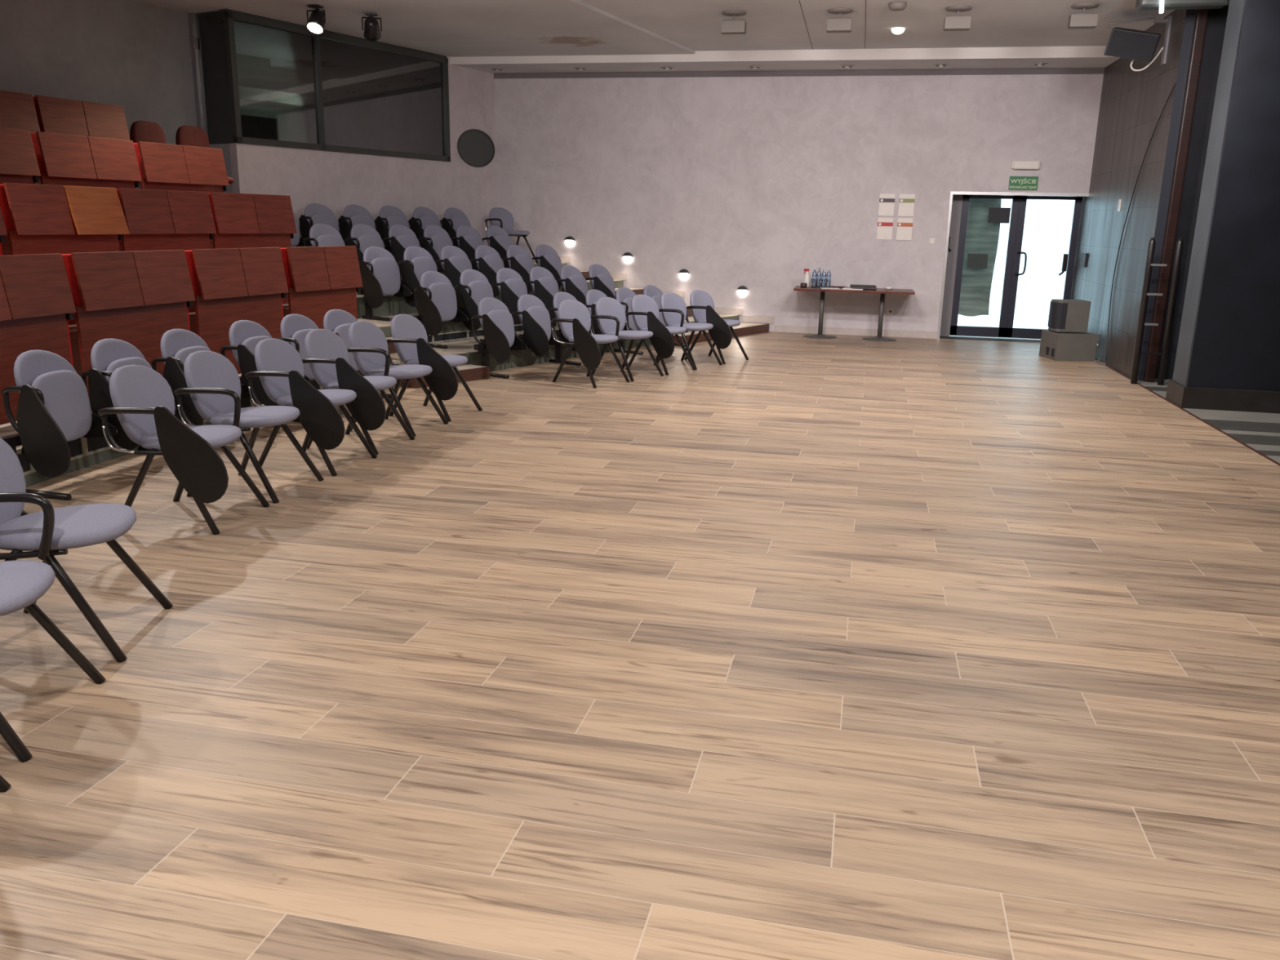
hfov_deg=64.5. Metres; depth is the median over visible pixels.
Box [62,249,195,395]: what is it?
desk
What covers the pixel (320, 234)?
chair
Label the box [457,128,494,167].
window
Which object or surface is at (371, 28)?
spotlight
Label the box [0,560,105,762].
chair
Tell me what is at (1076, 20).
floodlight
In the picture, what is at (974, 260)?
notice
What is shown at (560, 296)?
chair
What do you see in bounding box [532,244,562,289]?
chair
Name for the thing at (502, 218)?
chair
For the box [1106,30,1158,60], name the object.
grille
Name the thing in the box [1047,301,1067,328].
grille
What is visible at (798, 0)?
trim
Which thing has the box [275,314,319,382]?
chair
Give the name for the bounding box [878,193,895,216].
notice
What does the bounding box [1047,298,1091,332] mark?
monitor speaker
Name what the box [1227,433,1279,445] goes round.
stair step
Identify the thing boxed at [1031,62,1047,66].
recessed light
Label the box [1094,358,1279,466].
trim
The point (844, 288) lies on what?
paper sheet
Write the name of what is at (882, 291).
table
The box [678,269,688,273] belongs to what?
hood
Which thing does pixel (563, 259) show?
baseboard
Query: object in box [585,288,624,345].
chair
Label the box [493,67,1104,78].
trim
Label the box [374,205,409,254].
chair
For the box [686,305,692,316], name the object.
step
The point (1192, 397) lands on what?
baseboard
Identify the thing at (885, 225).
notice
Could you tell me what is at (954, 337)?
trim
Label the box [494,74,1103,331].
wall
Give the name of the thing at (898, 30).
ceiling light
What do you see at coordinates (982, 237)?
door glass
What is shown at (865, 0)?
trim
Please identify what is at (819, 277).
water bottle
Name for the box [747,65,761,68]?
recessed light
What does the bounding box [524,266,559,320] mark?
chair
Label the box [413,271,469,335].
chair
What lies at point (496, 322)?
chair
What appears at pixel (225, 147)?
wall
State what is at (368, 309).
beam
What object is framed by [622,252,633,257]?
hood
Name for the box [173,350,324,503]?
chair
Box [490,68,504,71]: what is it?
recessed light
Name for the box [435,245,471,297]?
chair
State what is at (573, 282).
chair
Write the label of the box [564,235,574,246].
wall light
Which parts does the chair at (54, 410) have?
support frame, armrest, backrest, seat, support frame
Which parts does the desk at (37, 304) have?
seat panel, panel, seat panel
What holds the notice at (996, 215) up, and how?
attached to the door
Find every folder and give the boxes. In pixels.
[849,284,875,288]
[852,287,876,289]
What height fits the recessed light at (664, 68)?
0.024 m
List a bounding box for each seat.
[129,120,166,143]
[175,125,234,183]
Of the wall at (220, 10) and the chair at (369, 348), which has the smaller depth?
the chair at (369, 348)
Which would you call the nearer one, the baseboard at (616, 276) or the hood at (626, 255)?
the hood at (626, 255)
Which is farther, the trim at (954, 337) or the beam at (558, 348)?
the trim at (954, 337)
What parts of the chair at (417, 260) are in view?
support frame, armrest, backrest, seat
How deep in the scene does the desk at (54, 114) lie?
9.43 m
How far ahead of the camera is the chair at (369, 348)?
7.51 m
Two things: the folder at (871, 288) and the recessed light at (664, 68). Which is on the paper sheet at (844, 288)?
the folder at (871, 288)
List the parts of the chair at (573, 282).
armrest, backrest, seat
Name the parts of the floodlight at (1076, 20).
ceiling plate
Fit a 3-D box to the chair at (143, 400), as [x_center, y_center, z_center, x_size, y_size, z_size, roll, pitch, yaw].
[-2.301,-0.175,5.197,0.719,0.794,0.597,3,14,7]
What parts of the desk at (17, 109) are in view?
seat panel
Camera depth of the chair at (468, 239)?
13.23 m
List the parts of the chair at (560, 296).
armrest, support frame, backrest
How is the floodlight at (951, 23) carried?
hanging from the ceiling at (695, 25)
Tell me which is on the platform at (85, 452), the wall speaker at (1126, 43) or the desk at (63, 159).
the desk at (63, 159)
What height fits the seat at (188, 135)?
0.860 m
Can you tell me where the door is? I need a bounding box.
[937,191,1088,338]
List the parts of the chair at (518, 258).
armrest, backrest, seat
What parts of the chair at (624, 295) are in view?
armrest, backrest, support frame, seat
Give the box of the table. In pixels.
[793,285,915,341]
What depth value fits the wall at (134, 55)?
10.50 m
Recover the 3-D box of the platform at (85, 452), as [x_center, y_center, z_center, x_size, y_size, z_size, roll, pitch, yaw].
[-4.668,-1.022,6.756,3.777,1.550,9.369,4,15,11]
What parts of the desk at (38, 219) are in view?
backrest, seat panel, panel, seat panel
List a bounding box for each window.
[190,10,450,161]
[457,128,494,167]
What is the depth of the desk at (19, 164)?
8.05 m
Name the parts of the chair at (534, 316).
armrest, support frame, backrest, seat, support frame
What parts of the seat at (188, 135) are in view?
backrest, seat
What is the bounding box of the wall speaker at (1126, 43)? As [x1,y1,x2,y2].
[1103,15,1172,71]
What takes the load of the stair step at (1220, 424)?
on the floor
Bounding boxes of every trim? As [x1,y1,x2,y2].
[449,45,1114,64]
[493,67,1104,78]
[798,0,813,48]
[864,0,866,48]
[939,335,1040,342]
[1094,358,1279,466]
[1144,386,1167,391]
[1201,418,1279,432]
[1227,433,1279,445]
[1256,449,1279,456]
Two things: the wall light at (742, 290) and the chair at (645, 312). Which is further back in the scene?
the wall light at (742, 290)
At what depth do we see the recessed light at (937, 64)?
13.26 m
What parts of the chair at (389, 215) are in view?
armrest, backrest, seat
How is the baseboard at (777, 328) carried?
attached to the wall at (753, 183)
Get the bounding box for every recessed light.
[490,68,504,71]
[573,67,587,70]
[660,66,674,69]
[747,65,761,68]
[840,64,853,67]
[933,63,948,66]
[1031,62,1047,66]
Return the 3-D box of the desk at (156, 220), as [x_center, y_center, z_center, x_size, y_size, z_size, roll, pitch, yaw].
[-4.007,-1.924,8.639,0.180,1.048,0.978,6,15,20]
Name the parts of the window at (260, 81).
pane, pane, pane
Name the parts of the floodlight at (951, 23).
ceiling plate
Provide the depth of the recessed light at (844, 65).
13.52 m
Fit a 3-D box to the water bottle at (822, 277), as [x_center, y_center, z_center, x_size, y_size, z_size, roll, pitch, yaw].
[2.594,-2.853,14.315,0.065,0.265,0.067,-2,15,-12]
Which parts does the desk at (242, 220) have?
backrest, seat panel, panel, seat panel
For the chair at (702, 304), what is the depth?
11.54 m
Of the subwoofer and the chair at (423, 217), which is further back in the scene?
the chair at (423, 217)
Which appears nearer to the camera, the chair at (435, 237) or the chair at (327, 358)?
the chair at (327, 358)
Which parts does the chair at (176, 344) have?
support frame, armrest, backrest, seat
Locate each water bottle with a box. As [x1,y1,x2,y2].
[811,267,817,287]
[816,267,821,287]
[821,268,826,287]
[826,268,831,287]
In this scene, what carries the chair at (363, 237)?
on the beam
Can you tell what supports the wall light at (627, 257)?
attached to the wall at (753, 183)
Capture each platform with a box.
[0,305,399,487]
[282,262,739,371]
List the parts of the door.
handle, panel, handle, handle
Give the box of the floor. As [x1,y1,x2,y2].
[0,331,1279,959]
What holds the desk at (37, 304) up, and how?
on the platform at (85, 452)
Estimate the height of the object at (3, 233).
1.048 m
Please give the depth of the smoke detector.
10.23 m
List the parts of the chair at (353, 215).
armrest, backrest, seat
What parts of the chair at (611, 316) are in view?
leg, armrest, backrest, leg, leg, seat, leg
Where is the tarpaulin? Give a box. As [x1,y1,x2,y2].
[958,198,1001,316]
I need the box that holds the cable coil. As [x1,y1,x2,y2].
[1095,359,1106,364]
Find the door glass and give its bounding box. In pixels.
[957,199,1075,328]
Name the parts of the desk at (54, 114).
backrest, seat panel, seat panel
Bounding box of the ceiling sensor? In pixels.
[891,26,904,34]
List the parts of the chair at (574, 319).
armrest, leg, backrest, leg, seat, leg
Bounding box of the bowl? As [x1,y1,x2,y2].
[884,286,893,289]
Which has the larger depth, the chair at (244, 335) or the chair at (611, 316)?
the chair at (611, 316)
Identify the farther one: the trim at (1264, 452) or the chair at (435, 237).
the chair at (435, 237)
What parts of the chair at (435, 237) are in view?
armrest, backrest, seat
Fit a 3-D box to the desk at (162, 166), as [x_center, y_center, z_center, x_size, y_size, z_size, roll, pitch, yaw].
[-4.357,-2.654,9.703,0.180,1.043,1.003,8,16,24]
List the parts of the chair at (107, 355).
support frame, armrest, backrest, seat, support frame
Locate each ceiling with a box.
[133,0,1229,57]
[453,57,1119,73]
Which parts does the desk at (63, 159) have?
backrest, seat panel, panel, seat panel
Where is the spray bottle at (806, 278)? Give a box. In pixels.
[804,268,809,287]
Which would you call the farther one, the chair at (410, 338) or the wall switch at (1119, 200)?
the wall switch at (1119, 200)
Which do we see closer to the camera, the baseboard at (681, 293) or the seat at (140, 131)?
the seat at (140, 131)
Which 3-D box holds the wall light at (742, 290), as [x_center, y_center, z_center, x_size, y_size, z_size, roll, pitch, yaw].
[1.508,-2.781,14.939,0.162,0.154,0.040,4,15,11]
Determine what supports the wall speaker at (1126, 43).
attached to the wall at (1132, 103)
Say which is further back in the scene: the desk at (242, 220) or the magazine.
the magazine
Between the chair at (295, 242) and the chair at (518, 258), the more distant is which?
the chair at (518, 258)
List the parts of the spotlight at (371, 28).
mounting plate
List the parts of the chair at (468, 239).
backrest, seat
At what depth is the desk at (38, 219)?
7.56 m
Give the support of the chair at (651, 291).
on the beam at (558, 348)
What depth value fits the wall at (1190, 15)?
10.30 m
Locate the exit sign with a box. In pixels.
[1008,176,1038,190]
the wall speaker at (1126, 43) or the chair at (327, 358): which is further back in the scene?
the wall speaker at (1126, 43)
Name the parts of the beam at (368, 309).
post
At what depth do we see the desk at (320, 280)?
9.20 m
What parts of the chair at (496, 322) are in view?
armrest, support frame, backrest, seat, support frame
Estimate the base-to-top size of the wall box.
0.180 m
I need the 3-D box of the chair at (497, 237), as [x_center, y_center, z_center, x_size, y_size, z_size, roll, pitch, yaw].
[-1.806,-3.140,13.759,0.574,0.597,0.576,10,17,32]
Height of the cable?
2.937 m
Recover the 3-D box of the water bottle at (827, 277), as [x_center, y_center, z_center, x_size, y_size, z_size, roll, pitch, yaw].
[2.662,-2.853,14.321,0.067,0.265,0.065,6,15,19]
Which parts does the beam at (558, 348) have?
post, post, post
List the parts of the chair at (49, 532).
backrest, leg, armrest, leg, seat, leg, leg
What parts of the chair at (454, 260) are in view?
armrest, backrest, seat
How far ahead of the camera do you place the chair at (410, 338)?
7.96 m
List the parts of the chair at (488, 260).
armrest, backrest, seat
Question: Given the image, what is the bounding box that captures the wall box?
[1080,253,1088,266]
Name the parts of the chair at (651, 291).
backrest, seat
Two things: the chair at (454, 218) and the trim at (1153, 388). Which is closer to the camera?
the trim at (1153, 388)
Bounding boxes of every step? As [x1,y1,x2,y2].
[386,337,396,353]
[400,364,489,388]
[580,271,589,278]
[587,287,644,294]
[672,322,768,343]
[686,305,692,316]
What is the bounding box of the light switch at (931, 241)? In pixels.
[928,238,935,244]
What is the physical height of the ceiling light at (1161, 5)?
0.233 m
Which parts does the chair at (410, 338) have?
leg, armrest, backrest, leg, seat, leg, leg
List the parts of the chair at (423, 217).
armrest, backrest, seat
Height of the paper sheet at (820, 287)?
0.006 m
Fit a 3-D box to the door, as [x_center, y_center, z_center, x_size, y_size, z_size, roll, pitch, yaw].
[5.203,-3.000,14.325,1.800,2.030,0.470,4,15,11]
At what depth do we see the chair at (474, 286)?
11.04 m
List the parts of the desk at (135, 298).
backrest, seat panel, panel, seat panel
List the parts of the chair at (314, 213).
armrest, backrest, seat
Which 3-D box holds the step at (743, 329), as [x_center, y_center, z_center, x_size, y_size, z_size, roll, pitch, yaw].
[1.049,-2.057,14.162,0.411,0.116,2.361,11,17,34]
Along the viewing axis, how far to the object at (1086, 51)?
13.12 m
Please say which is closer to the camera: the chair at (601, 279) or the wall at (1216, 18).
the wall at (1216, 18)
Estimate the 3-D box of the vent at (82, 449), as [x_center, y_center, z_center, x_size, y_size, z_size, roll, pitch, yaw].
[-3.201,-0.215,6.245,0.496,0.157,7.142,4,15,11]
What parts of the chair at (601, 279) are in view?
backrest, seat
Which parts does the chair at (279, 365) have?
armrest, leg, backrest, leg, seat, leg, leg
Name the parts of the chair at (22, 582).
leg, seat, leg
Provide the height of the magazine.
0.012 m
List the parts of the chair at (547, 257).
backrest, seat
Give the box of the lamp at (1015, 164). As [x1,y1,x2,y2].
[1011,160,1040,168]
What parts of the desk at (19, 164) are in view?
panel, seat panel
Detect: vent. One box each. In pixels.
[16,360,399,475]
[428,322,559,343]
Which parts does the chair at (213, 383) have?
armrest, backrest, leg, seat, leg, leg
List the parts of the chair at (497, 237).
backrest, seat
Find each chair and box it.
[0,437,173,662]
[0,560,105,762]
[0,774,11,792]
[1,349,118,477]
[80,338,180,449]
[97,364,270,534]
[151,328,240,425]
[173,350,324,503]
[220,320,278,405]
[244,337,377,475]
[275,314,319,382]
[290,212,311,247]
[298,203,345,246]
[302,223,345,246]
[302,328,414,454]
[323,309,359,370]
[337,204,386,248]
[344,223,384,262]
[346,320,448,436]
[359,246,412,308]
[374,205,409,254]
[382,224,420,274]
[386,314,482,422]
[397,245,437,306]
[408,206,441,239]
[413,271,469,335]
[418,224,453,272]
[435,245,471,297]
[440,207,471,247]
[451,225,484,271]
[453,269,493,331]
[470,244,504,297]
[471,297,527,363]
[482,225,512,267]
[484,207,537,263]
[490,267,527,324]
[502,244,533,293]
[511,294,563,356]
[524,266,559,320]
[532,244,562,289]
[547,291,591,351]
[550,299,630,388]
[555,265,587,305]
[585,264,616,299]
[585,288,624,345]
[590,297,663,382]
[615,287,638,330]
[625,294,696,375]
[643,284,666,326]
[657,292,722,369]
[684,289,748,364]
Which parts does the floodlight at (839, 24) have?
ceiling plate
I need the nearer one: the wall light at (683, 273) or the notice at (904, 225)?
the notice at (904, 225)
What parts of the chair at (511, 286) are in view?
armrest, backrest, seat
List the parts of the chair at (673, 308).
armrest, backrest, leg, leg, seat, leg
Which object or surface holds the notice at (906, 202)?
attached to the wall at (753, 183)
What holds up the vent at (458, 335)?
attached to the platform at (460, 340)
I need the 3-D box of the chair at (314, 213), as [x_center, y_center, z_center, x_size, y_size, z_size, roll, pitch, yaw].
[-3.776,-2.997,12.191,0.476,0.631,0.584,10,17,32]
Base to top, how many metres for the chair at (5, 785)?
0.794 m
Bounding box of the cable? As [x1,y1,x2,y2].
[1106,83,1176,360]
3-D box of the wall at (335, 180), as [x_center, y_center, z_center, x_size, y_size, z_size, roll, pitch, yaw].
[-3.419,-3.846,13.488,0.120,3.740,4.620,10,17,30]
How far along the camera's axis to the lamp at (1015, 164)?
13.69 m
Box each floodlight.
[720,9,746,34]
[826,7,853,32]
[943,4,971,31]
[1067,2,1098,29]
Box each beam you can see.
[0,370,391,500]
[356,287,564,320]
[413,315,456,348]
[473,329,685,378]
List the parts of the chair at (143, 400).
armrest, leg, backrest, leg, seat, leg, leg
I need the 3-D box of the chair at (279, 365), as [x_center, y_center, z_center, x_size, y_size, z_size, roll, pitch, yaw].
[-2.039,-0.474,6.387,0.719,0.794,0.597,5,15,13]
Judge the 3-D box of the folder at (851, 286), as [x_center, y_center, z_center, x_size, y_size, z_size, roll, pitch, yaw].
[3.142,-2.722,14.291,0.340,0.045,0.240,3,14,7]
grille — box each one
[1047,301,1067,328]
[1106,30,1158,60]
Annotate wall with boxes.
[0,0,196,189]
[187,13,232,193]
[218,8,446,57]
[229,56,496,245]
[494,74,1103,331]
[1070,0,1244,386]
[1137,8,1196,381]
[1155,5,1228,379]
[1185,0,1279,391]
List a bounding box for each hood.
[564,235,574,240]
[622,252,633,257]
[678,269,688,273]
[737,285,747,290]
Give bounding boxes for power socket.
[887,308,893,314]
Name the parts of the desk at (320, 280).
backrest, seat panel, panel, seat panel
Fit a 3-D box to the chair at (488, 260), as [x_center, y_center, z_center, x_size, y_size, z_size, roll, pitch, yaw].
[-1.746,-2.568,12.442,0.574,0.597,0.576,10,17,32]
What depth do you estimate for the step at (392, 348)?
10.06 m
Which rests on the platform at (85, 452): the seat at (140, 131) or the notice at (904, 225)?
the seat at (140, 131)
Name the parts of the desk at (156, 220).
backrest, seat panel, panel, seat panel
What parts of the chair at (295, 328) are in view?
armrest, backrest, seat, support frame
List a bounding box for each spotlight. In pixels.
[306,4,325,34]
[361,11,382,40]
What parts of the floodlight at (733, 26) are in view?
ceiling plate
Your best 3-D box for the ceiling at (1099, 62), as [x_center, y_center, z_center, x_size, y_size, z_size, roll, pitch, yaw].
[-1.323,-5.880,14.322,14.970,0.128,0.910,4,15,11]
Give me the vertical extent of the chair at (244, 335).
0.597 m
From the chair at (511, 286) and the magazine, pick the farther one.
the magazine
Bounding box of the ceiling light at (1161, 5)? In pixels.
[1135,0,1229,13]
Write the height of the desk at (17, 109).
0.978 m
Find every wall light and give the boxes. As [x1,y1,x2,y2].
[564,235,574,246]
[622,252,633,262]
[678,269,688,279]
[737,285,747,296]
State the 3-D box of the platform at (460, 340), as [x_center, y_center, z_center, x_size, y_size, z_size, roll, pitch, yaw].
[-1.710,-2.256,13.118,3.284,0.910,6.643,10,17,32]
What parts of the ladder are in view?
rail, rail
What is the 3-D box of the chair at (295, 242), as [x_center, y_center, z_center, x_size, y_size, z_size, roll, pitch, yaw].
[-4.100,-2.880,11.705,0.476,0.631,0.584,10,17,32]
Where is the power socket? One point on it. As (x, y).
(890, 311)
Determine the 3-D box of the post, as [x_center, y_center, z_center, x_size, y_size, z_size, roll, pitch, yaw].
[5.447,-2.857,10.326,0.095,3.740,0.075,4,15,11]
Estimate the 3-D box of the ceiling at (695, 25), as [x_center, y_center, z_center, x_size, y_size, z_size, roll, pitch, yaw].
[-1.188,-3.746,5.485,19.000,0.185,19.700,4,15,11]
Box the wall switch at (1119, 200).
[1117,199,1121,211]
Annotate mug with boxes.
[800,283,807,288]
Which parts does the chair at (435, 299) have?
support frame, armrest, backrest, seat, support frame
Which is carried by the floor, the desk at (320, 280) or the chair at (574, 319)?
the chair at (574, 319)
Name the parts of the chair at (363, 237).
armrest, backrest, seat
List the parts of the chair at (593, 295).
backrest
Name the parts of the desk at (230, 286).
backrest, seat panel, panel, seat panel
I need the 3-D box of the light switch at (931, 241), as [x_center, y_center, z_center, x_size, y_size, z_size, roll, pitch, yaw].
[4.103,-3.353,14.241,0.080,0.080,0.017,4,15,11]
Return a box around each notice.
[876,217,893,239]
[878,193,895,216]
[896,217,913,239]
[897,194,915,216]
[966,253,988,268]
[987,207,1010,223]
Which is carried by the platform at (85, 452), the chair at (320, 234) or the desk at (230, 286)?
the desk at (230, 286)
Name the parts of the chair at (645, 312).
leg, armrest, backrest, leg, seat, leg, leg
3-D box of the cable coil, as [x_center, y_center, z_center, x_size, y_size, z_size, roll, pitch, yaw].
[5.509,-1.417,12.130,0.074,0.055,0.232,4,15,11]
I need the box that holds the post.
[1143,8,1208,382]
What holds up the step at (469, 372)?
on the floor
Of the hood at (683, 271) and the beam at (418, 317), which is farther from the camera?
the hood at (683, 271)
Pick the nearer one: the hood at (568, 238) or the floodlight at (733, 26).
the floodlight at (733, 26)
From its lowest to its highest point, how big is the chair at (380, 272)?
0.631 m
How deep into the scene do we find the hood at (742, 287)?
14.92 m
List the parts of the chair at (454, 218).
armrest, backrest, seat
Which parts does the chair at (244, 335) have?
armrest, support frame, backrest, seat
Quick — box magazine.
[830,285,849,288]
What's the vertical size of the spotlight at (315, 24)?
0.279 m
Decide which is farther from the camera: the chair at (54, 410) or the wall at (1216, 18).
the wall at (1216, 18)
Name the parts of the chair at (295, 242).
seat, support frame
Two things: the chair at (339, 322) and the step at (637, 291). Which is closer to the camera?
the chair at (339, 322)
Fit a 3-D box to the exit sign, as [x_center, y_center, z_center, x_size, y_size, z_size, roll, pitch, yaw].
[5.224,-4.044,13.825,0.370,0.180,0.013,4,15,11]
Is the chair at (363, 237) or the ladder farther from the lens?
the chair at (363, 237)
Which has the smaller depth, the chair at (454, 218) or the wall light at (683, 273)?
the chair at (454, 218)
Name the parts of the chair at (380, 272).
armrest, backrest, seat, support frame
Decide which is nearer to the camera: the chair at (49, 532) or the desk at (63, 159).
the chair at (49, 532)
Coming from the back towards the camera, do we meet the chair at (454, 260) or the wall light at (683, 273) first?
the wall light at (683, 273)
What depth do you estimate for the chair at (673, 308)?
11.25 m
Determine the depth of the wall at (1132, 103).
11.36 m
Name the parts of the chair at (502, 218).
armrest, backrest, seat, leg, leg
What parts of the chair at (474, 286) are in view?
armrest, backrest, seat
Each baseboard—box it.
[529,254,570,262]
[609,272,626,279]
[660,289,684,297]
[714,306,937,338]
[1165,379,1279,413]
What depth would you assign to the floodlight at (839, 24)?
10.65 m
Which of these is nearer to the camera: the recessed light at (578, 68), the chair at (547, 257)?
the chair at (547, 257)
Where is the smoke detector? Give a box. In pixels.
[888,1,906,11]
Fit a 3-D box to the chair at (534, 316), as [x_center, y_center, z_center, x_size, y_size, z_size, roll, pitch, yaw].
[-1.019,-1.643,10.717,0.574,0.597,0.576,10,17,32]
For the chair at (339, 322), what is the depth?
8.60 m
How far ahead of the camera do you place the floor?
3.52 m
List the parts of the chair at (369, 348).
backrest, armrest, leg, seat, leg, leg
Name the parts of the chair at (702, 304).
leg, armrest, backrest, leg, seat, leg, leg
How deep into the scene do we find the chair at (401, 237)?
12.28 m
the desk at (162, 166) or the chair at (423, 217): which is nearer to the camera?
the desk at (162, 166)
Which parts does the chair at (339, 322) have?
backrest, seat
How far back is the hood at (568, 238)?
15.27 m
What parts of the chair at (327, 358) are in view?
leg, armrest, backrest, leg, seat, leg, leg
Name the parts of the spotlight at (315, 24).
mounting plate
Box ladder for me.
[1130,237,1183,385]
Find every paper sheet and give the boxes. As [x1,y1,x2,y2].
[819,287,839,288]
[842,287,864,289]
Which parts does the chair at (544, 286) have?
armrest, backrest, seat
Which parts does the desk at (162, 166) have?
backrest, seat panel, panel, seat panel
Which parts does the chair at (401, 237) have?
armrest, backrest, seat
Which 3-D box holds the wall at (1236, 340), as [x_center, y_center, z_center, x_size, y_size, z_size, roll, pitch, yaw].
[6.910,-2.431,8.393,3.915,3.550,0.050,4,15,11]
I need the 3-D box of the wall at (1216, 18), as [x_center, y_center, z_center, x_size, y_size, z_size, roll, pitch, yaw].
[7.442,-2.800,10.265,3.860,3.740,0.100,4,15,11]
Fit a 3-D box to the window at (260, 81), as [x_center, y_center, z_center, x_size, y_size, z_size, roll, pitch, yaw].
[-3.861,-4.841,12.883,0.605,1.530,3.600,10,17,30]
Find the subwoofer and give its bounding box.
[1039,329,1097,361]
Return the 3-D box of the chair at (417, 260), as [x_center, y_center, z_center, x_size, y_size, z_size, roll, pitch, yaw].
[-2.444,-2.318,11.516,0.447,0.651,0.576,10,17,32]
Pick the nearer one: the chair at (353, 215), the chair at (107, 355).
the chair at (107, 355)
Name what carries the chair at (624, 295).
on the beam at (558, 348)

